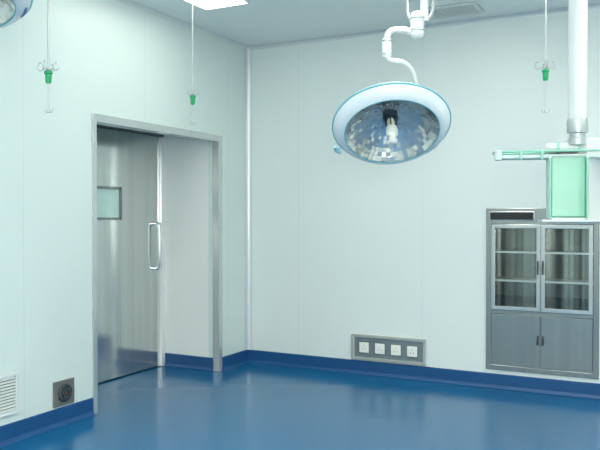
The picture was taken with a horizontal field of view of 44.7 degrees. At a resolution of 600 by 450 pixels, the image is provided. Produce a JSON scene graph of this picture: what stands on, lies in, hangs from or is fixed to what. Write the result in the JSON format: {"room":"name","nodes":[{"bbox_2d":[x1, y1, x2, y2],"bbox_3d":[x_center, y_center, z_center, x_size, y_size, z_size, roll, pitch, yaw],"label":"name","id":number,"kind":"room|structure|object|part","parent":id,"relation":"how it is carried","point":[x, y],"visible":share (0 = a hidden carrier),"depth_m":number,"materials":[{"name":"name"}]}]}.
{"room":"operating room","nodes":[
{"label":"operating room","id":0,"kind":"room"},
{"bbox_2d":[0,0,243,425],"bbox_3d":[-2.196,-0.152,3.789,0.100,3.000,7.200,0,1,27],"label":"wall","id":1,"kind":"structure","parent":0,"point":[114,58],"depth_m":4.95,"materials":[{"name":"white paint"}]},
{"bbox_2d":[0,371,18,417],"bbox_3d":[-1.845,1.039,4.356,0.020,0.255,0.403,0,1,27],"label":"air vent","id":2,"kind":"object","parent":1,"relation":"in","point":[9,382],"visible":1,"depth_m":4.47,"materials":[{"name":"white metal"}]},
{"bbox_2d":[53,377,73,407],"bbox_3d":[-1.569,1.120,4.874,0.038,0.170,0.185,0,1,27],"label":"socket","id":3,"kind":"object","parent":1,"relation":"attached to","point":[63,390],"visible":1,"depth_m":4.85,"materials":[{"name":"grey metal"}]},
{"bbox_2d":[0,350,247,446],"bbox_3d":[-2.138,1.288,3.777,0.030,0.119,7.200,0,1,27],"label":"baseboard","id":4,"kind":"structure","parent":1,"relation":"attached to","point":[22,429],"depth_m":4.80,"materials":[{"name":"plastic"}]},
{"bbox_2d":[91,113,221,413],"bbox_3d":[-1.373,0.171,5.993,0.674,2.300,1.635,0,1,27],"label":"door","id":5,"kind":"structure","parent":1,"relation":"in","point":[128,165],"depth_m":6.40,"materials":[{"name":"metal"}]},
{"bbox_3d":[-1.643,-0.183,6.119,0.013,0.255,0.370,0,1,27],"label":"pane","id":6,"kind":"part","parent":5,"relation":"part of","materials":[{"name":"clear glass"}]},
{"bbox_3d":[-1.302,0.193,6.680,0.072,0.454,0.044,0,1,27],"label":"pull handle","id":7,"kind":"part","parent":5,"relation":"part of","materials":[{"name":"silver metal"}]},
{"bbox_3d":[-1.641,0.257,6.123,0.078,2.125,1.550,0,1,27],"label":"frame","id":8,"kind":"part","parent":5,"relation":"part of","materials":[{"name":"metal"}]},
{"bbox_2d":[115,0,247,49],"bbox_3d":[-2.136,-1.634,3.740,0.035,0.035,7.200,0,1,27],"label":"trim","id":9,"kind":"structure","parent":1,"relation":"attached to","point":[131,3],"depth_m":5.99,"materials":[{"name":"metal"}]},
{"bbox_2d":[164,135,208,356],"bbox_3d":[-1.458,0.146,6.028,0.630,2.350,1.650,0,1,27],"label":"wall","id":10,"kind":"structure","parent":0,"point":[186,159],"depth_m":6.68,"materials":[{"name":"white paint"}]},
{"bbox_2d":[164,353,212,371],"bbox_3d":[-1.022,1.252,6.672,0.530,0.119,0.030,0,1,27],"label":"baseboard","id":11,"kind":"structure","parent":10,"relation":"attached to","point":[171,360],"depth_m":6.67,"materials":[{"name":"plastic"}]},
{"bbox_2d":[0,363,599,449],"bbox_3d":[0.036,1.413,2.605,6.430,0.100,7.300,0,1,27],"label":"floor","id":12,"kind":"structure","parent":0,"point":[247,406],"depth_m":5.11,"materials":[{"name":"plastic"}]},
{"bbox_2d":[133,0,599,45],"bbox_3d":[0.339,-1.685,2.468,5.800,0.100,7.400,0,1,27],"label":"ceiling","id":13,"kind":"structure","parent":0,"point":[260,22],"depth_m":5.82,"materials":[{"name":"white paint"}]},
{"bbox_2d":[0,0,32,27],"bbox_3d":[-1.589,-1.386,3.291,0.727,0.907,0.682,0,1,27],"label":"lamp","id":14,"kind":"object","parent":13,"relation":"hanging from","point":[11,11],"visible":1,"depth_m":3.43,"materials":[{"name":"white metal"}]},
{"bbox_2d":[37,0,59,112],"bbox_3d":[-1.341,-1.124,3.886,0.091,1.055,0.091,-1,1,-38],"label":"hanger","id":15,"kind":"object","parent":13,"relation":"hanging from","point":[48,72],"visible":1,"depth_m":3.88,"materials":[{"name":"white metal"}]},
{"bbox_3d":[-1.341,-1.202,3.885,0.011,0.822,0.011,0,1,27],"label":"rod","id":16,"kind":"part","parent":15,"relation":"part of","materials":[{"name":"metal"}]},
{"bbox_2d":[187,0,197,124],"bbox_3d":[-0.762,-1.190,5.186,0.060,0.955,0.060,-1,1,-40],"label":"hanger","id":17,"kind":"object","parent":13,"relation":"hanging from","point":[192,96],"visible":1,"depth_m":5.18,"materials":[{"name":"white metal"}]},
{"bbox_3d":[-0.762,-1.260,5.185,0.011,0.739,0.011,0,1,27],"label":"rod","id":18,"kind":"part","parent":17,"relation":"part of","materials":[{"name":"metal"}]},
{"bbox_2d":[181,0,251,10],"bbox_3d":[-0.831,-1.661,5.026,0.420,0.012,1.240,0,1,27],"label":"recessed light","id":19,"kind":"object","parent":13,"relation":"in","point":[206,5],"visible":1,"depth_m":5.49,"materials":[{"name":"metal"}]},
{"bbox_2d":[186,0,245,8],"bbox_3d":[-0.831,-1.664,5.026,0.380,0.005,1.200,0,1,27],"label":"diffuser","id":20,"kind":"object","parent":19,"relation":"attached to","point":[202,4],"depth_m":5.49,"materials":[{"name":"white plastic"}]},
{"bbox_2d":[332,0,450,163],"bbox_3d":[0.521,-1.015,4.293,0.706,1.285,0.603,0,1,27],"label":"lamp","id":21,"kind":"object","parent":13,"relation":"hanging from","point":[396,122],"visible":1,"depth_m":4.28,"materials":[{"name":"white metal"}]},
{"bbox_3d":[0.536,-0.602,4.301,0.050,0.064,0.059,0,1,27],"label":"bulb","id":22,"kind":"part","parent":21,"relation":"part of","materials":[{"name":"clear glass"}]},
{"bbox_3d":[0.537,-0.526,4.252,0.072,0.125,0.111,0,1,-1],"label":"handle","id":23,"kind":"part","parent":21,"relation":"part of","materials":[{"name":"beige plastic"}]},
{"bbox_3d":[0.593,-1.118,4.287,0.204,0.107,0.037,0,1,0],"label":"arm","id":24,"kind":"part","parent":21,"relation":"part of","materials":[{"name":"white metal"}]},
{"bbox_2d":[429,1,484,19],"bbox_3d":[1.193,-1.668,5.683,0.420,0.015,0.300,0,1,27],"label":"ceiling vent","id":25,"kind":"object","parent":13,"relation":"in","point":[468,8],"visible":0.79,"depth_m":5.66,"materials":[{"name":"metal"}]},
{"bbox_2d":[492,0,599,222],"bbox_3d":[1.488,-0.833,4.072,0.839,1.642,0.486,0,1,-2],"label":"pendant","id":26,"kind":"object","parent":13,"relation":"hanging from","point":[573,166],"visible":1,"depth_m":3.96,"materials":[{"name":"white metal"}]},
{"bbox_3d":[1.490,-0.403,4.010,0.838,0.012,0.159,0,1,12],"label":"rail","id":27,"kind":"part","parent":26,"relation":"part of","materials":[{"name":"metal"}]},
{"bbox_3d":[1.358,-0.200,3.965,0.013,0.323,0.013,0,1,27],"label":"vertical rail","id":28,"kind":"part","parent":26,"relation":"part of","materials":[{"name":"metal"}]},
{"bbox_2d":[502,154,599,159],"bbox_3d":[1.503,-0.374,4.008,0.810,0.019,0.120,0,1,12],"label":"rail","id":29,"kind":"object","parent":26,"relation":"attached to","point":[506,156],"depth_m":3.97,"materials":[{"name":"white metal"}]},
{"bbox_3d":[1.464,-0.206,4.003,0.208,0.355,0.110,0,1,12],"label":"panel frame","id":30,"kind":"part","parent":26,"relation":"part of","materials":[{"name":"green metal"}]},
{"bbox_3d":[1.466,-0.208,4.008,0.178,0.329,0.100,0,1,12],"label":"panel","id":31,"kind":"part","parent":26,"relation":"part of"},
{"bbox_3d":[1.603,-0.024,4.024,0.540,0.014,0.215,0,1,12],"label":"plate","id":32,"kind":"part","parent":26,"relation":"part of","materials":[{"name":"white metal"}]},
{"bbox_3d":[1.546,-0.199,3.925,0.013,0.323,0.013,0,1,27],"label":"vertical rail","id":33,"kind":"part","parent":26,"relation":"part of","materials":[{"name":"metal"}]},
{"bbox_2d":[535,0,556,112],"bbox_3d":[1.443,-1.158,4.286,0.092,0.998,0.092,-1,1,-37],"label":"hanger","id":34,"kind":"object","parent":13,"relation":"hanging from","point":[545,71],"visible":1,"depth_m":4.28,"materials":[{"name":"white metal"}]},
{"bbox_3d":[1.443,-1.251,4.285,0.011,0.734,0.011,0,1,27],"label":"rod","id":35,"kind":"part","parent":34,"relation":"part of","materials":[{"name":"metal"}]},
{"bbox_2d":[252,9,599,383],"bbox_3d":[2.007,-0.176,5.733,5.800,3.000,0.100,0,1,27],"label":"wall","id":36,"kind":"structure","parent":0,"point":[344,245],"depth_m":6.27,"materials":[{"name":"white paint"}]},
{"bbox_2d":[244,48,251,349],"bbox_3d":[-0.494,-0.250,6.931,0.055,2.880,0.055,0,1,27],"label":"trim","id":37,"kind":"structure","parent":36,"relation":"attached to","point":[247,52],"depth_m":6.94,"materials":[{"name":"metal"}]},
{"bbox_2d":[351,334,425,365],"bbox_3d":[0.761,1.077,6.320,0.680,0.224,0.022,0,1,27],"label":"outlet panel","id":38,"kind":"object","parent":36,"relation":"attached to","point":[411,351],"visible":1,"depth_m":6.32,"materials":[{"name":"metal"}]},
{"bbox_2d":[359,341,369,353],"bbox_3d":[0.565,1.076,6.421,0.104,0.104,0.005,0,1,27],"label":"socket","id":39,"kind":"object","parent":38,"relation":"attached to","point":[364,346],"depth_m":6.41,"materials":[{"name":"beige plastic"}]},
{"bbox_2d":[374,342,385,354],"bbox_3d":[0.696,1.077,6.354,0.104,0.104,0.005,0,1,27],"label":"socket","id":40,"kind":"object","parent":38,"relation":"attached to","point":[379,347],"depth_m":6.35,"materials":[{"name":"beige plastic"}]},
{"bbox_2d":[390,344,401,356],"bbox_3d":[0.827,1.078,6.287,0.104,0.104,0.005,0,1,27],"label":"socket","id":41,"kind":"object","parent":38,"relation":"attached to","point":[395,349],"depth_m":6.28,"materials":[{"name":"beige plastic"}]},
{"bbox_2d":[407,345,417,357],"bbox_3d":[0.958,1.078,6.220,0.104,0.104,0.005,0,1,27],"label":"socket","id":42,"kind":"object","parent":38,"relation":"attached to","point":[412,350],"depth_m":6.21,"materials":[{"name":"beige plastic"}]},
{"bbox_2d":[247,3,599,49],"bbox_3d":[1.976,-1.657,5.655,5.600,0.035,0.035,0,1,27],"label":"trim","id":43,"kind":"structure","parent":36,"relation":"attached to","point":[594,5],"depth_m":6.08,"materials":[{"name":"metal"}]},
{"bbox_2d":[248,350,599,399],"bbox_3d":[1.978,1.264,5.693,5.600,0.119,0.030,0,1,27],"label":"baseboard","id":44,"kind":"structure","parent":36,"relation":"attached to","point":[576,389],"depth_m":6.13,"materials":[{"name":"plastic"}]},
{"bbox_2d":[486,208,599,378],"bbox_3d":[1.967,0.518,5.881,0.854,1.304,0.408,0,1,27],"label":"cabinet","id":45,"kind":"object","parent":36,"relation":"attached to","point":[542,278],"visible":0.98,"depth_m":5.85,"materials":[{"name":"metal"}]},
{"bbox_3d":[1.718,0.921,5.824,0.380,0.411,0.018,0,1,27],"label":"solid door","id":46,"kind":"part","parent":45,"relation":"part of","materials":[{"name":"metal"}]},
{"bbox_2d":[495,250,535,253],"bbox_3d":[1.802,0.217,6.002,0.392,0.016,0.314,0,1,27],"label":"shelf","id":47,"kind":"object","parent":45,"relation":"attached to","point":[496,251],"depth_m":5.93,"materials":[{"name":"metal"}]},
{"bbox_2d":[495,277,535,282],"bbox_3d":[1.802,0.447,6.005,0.392,0.016,0.314,0,1,27],"label":"shelf","id":48,"kind":"object","parent":45,"relation":"attached to","point":[497,279],"depth_m":5.97,"materials":[{"name":"metal"}]},
{"bbox_3d":[1.717,0.339,5.815,0.380,0.685,0.018,0,1,27],"label":"glass door","id":49,"kind":"part","parent":45,"relation":"part of","materials":[{"name":"glass"}]},
{"bbox_3d":[2.061,0.923,5.648,0.380,0.411,0.018,0,1,27],"label":"solid door","id":50,"kind":"part","parent":45,"relation":"part of","materials":[{"name":"metal"}]},
{"bbox_2d":[545,279,588,284],"bbox_3d":[2.163,0.449,5.819,0.392,0.016,0.314,0,1,27],"label":"shelf","id":51,"kind":"object","parent":45,"relation":"attached to","point":[547,281],"depth_m":5.79,"materials":[{"name":"metal"}]},
{"bbox_3d":[2.060,0.341,5.639,0.380,0.685,0.018,0,1,27],"label":"glass door","id":52,"kind":"part","parent":45,"relation":"part of","materials":[{"name":"glass"}]},
{"bbox_2d":[545,251,593,254],"bbox_3d":[2.163,0.219,5.816,0.392,0.016,0.314,0,1,27],"label":"shelf","id":53,"kind":"object","parent":45,"relation":"attached to","point":[546,252],"depth_m":5.75,"materials":[{"name":"metal"}]}
]}

